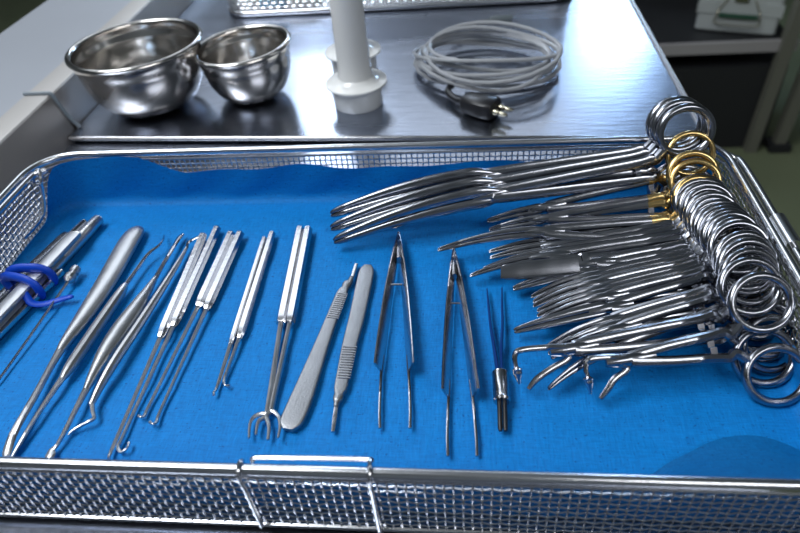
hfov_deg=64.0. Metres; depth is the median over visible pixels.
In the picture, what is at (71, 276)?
suction cannula
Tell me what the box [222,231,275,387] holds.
hook
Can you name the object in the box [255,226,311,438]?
rake retractor
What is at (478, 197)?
clamp
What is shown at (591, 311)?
haemostat
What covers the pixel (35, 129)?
steel upstand
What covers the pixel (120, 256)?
periosteal elevator
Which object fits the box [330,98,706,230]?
clamp
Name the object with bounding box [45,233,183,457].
surgical elevator
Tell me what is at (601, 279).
haemostat
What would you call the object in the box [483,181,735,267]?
haemostat
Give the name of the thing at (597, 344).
forceps
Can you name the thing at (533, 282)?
haemostat
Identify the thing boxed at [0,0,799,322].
floor
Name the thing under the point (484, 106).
coiled cable
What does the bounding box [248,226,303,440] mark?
rake retractor
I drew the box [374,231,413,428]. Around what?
forceps
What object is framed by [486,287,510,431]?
forceps
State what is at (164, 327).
hook
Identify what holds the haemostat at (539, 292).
on the cloth
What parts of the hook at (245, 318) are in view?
handle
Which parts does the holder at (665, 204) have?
handle arm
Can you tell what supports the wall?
on the floor
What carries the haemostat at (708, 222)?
on the cloth
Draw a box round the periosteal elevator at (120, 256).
[2,226,143,456]
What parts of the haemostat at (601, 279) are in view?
handle arm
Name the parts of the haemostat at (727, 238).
handle arm, handle arm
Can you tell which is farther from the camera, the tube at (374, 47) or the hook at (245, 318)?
the tube at (374, 47)
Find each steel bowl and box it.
[64,18,202,117]
[193,24,290,104]
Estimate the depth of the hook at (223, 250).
0.39 m
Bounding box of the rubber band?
[0,263,73,306]
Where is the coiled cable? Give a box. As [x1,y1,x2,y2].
[412,14,562,120]
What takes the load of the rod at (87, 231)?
on the cloth
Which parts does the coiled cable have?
cord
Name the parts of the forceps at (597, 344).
handle arm, handle arm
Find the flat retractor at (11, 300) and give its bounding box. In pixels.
[0,231,80,320]
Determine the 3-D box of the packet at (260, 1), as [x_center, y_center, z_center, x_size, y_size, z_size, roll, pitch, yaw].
[-0.154,-0.361,0.819,0.036,0.022,0.105,0,41,6]
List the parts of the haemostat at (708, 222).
handle arm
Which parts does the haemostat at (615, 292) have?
handle arm, handle arm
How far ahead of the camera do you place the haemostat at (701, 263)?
0.35 m
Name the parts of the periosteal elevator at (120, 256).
handle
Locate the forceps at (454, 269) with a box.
[441,249,478,456]
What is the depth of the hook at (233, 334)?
0.38 m
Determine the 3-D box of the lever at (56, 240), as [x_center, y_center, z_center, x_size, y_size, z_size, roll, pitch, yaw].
[-0.246,0.000,0.428,0.007,0.004,0.072,8,43,15]
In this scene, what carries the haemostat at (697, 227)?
on the cloth
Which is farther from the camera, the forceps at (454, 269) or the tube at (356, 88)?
the tube at (356, 88)
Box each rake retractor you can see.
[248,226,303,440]
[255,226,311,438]
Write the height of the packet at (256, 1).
0.018 m
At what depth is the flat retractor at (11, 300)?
0.41 m
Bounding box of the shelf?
[634,0,783,43]
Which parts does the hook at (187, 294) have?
handle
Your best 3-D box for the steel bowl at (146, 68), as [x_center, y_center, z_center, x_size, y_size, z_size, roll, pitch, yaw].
[-0.238,-0.180,0.597,0.122,0.061,0.122,0,41,6]
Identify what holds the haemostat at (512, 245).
on the cloth
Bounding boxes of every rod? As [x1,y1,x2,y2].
[0,215,103,327]
[0,219,86,302]
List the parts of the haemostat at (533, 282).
handle arm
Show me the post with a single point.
(779, 143)
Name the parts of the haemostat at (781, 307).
handle arm, handle arm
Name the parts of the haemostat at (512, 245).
handle arm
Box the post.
[763,68,799,152]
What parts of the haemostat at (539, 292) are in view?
handle arm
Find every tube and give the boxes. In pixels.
[325,0,386,113]
[325,39,380,73]
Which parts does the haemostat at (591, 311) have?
handle arm, handle arm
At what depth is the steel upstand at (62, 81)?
0.61 m
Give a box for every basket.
[0,135,799,532]
[228,0,559,16]
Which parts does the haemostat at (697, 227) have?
handle arm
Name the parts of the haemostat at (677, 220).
handle arm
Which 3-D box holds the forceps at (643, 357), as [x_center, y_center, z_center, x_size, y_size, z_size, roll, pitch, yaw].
[0.143,0.036,0.313,0.109,0.047,0.048,-1,41,5]
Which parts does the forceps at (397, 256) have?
arm, arm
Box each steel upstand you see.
[0,95,74,221]
[30,0,193,129]
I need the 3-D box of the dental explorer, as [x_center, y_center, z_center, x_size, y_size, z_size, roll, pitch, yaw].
[-0.178,0.035,0.377,0.008,0.007,0.178,4,42,11]
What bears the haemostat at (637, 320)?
on the cloth
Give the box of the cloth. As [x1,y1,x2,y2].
[0,157,799,523]
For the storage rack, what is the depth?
1.90 m
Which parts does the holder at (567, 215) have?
handle arm, handle arm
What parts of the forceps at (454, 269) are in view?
arm, arm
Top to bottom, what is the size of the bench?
0.893 m
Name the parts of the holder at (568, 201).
handle arm, handle arm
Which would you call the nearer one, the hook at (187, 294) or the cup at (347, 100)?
the hook at (187, 294)
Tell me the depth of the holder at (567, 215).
0.40 m
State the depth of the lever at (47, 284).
0.39 m
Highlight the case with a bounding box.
[695,0,785,35]
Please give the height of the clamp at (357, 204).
0.068 m
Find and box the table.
[0,144,634,532]
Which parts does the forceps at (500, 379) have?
arm, arm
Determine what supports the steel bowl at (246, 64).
on the bench
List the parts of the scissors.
handle arm, handle arm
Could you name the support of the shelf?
attached to the storage rack
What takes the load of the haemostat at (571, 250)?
on the cloth
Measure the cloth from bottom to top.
0.040 m
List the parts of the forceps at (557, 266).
handle arm, handle arm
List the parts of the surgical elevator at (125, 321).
handle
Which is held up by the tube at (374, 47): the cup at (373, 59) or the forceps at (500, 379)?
the cup at (373, 59)
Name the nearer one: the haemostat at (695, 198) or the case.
the haemostat at (695, 198)
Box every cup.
[331,56,376,73]
[333,88,382,113]
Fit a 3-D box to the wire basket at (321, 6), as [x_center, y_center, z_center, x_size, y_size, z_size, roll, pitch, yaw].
[0.001,-0.406,0.834,0.425,0.055,0.247,0,41,6]
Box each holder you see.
[487,130,715,222]
[489,150,719,231]
[540,158,722,225]
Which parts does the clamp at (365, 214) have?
handle arm, handle arm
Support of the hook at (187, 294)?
on the cloth
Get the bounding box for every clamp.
[330,95,700,216]
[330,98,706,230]
[333,103,716,243]
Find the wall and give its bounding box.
[0,0,131,116]
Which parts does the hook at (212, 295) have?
handle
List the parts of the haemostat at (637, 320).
handle arm, handle arm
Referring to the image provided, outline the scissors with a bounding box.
[438,175,715,251]
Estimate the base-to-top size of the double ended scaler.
0.008 m
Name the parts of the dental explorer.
handle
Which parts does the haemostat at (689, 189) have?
handle arm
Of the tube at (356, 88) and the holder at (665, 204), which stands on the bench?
the tube at (356, 88)
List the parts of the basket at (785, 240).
handle, handle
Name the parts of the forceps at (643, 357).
handle arm, handle arm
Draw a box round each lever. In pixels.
[0,232,67,296]
[0,269,64,338]
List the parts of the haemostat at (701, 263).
handle arm, handle arm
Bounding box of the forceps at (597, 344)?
[512,256,797,389]
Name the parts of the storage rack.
post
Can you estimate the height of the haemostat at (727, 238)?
0.051 m
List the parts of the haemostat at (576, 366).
handle arm, handle arm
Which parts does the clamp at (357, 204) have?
handle arm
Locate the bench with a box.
[23,0,697,157]
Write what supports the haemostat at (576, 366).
on the cloth
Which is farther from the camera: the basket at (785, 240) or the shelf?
the shelf
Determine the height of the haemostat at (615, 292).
0.047 m
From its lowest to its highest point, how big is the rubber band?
0.020 m
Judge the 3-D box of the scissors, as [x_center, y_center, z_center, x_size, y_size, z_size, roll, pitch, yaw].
[0.110,-0.027,0.389,0.170,0.047,0.046,4,42,11]
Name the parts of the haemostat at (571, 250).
handle arm, handle arm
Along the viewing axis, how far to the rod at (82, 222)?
0.43 m
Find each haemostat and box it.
[470,186,728,276]
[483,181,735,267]
[489,173,724,252]
[490,178,725,258]
[512,199,748,297]
[513,220,785,341]
[531,202,758,305]
[533,205,750,306]
[533,208,760,306]
[537,211,758,321]
[537,214,765,325]
[540,216,768,324]
[547,230,785,348]
[547,236,797,359]
[547,247,799,389]
[550,238,789,363]
[587,191,737,252]
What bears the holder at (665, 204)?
on the cloth
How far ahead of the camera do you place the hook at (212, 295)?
0.39 m
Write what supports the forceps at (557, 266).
on the cloth
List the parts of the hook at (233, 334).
handle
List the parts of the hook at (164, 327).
handle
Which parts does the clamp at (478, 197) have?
handle arm, handle arm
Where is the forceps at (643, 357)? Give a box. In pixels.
[583,271,799,406]
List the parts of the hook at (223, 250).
handle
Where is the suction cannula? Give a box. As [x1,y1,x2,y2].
[0,265,80,379]
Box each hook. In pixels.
[107,233,206,458]
[116,226,220,453]
[137,231,234,417]
[148,231,243,424]
[212,237,266,395]
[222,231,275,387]
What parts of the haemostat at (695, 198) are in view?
handle arm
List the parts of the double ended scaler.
handle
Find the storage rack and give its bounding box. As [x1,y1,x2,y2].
[634,0,799,152]
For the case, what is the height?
0.160 m
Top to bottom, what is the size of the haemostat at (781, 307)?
0.044 m
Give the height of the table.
0.850 m
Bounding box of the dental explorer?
[10,235,164,456]
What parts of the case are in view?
wire handle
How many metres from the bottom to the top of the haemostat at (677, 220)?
0.043 m
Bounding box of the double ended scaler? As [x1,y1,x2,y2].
[67,236,197,434]
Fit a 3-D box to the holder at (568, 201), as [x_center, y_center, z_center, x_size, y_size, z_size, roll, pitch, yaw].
[0.129,-0.054,0.406,0.146,0.053,0.038,1,41,8]
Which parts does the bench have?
rim seam strip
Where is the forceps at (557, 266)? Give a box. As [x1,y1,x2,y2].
[501,195,745,297]

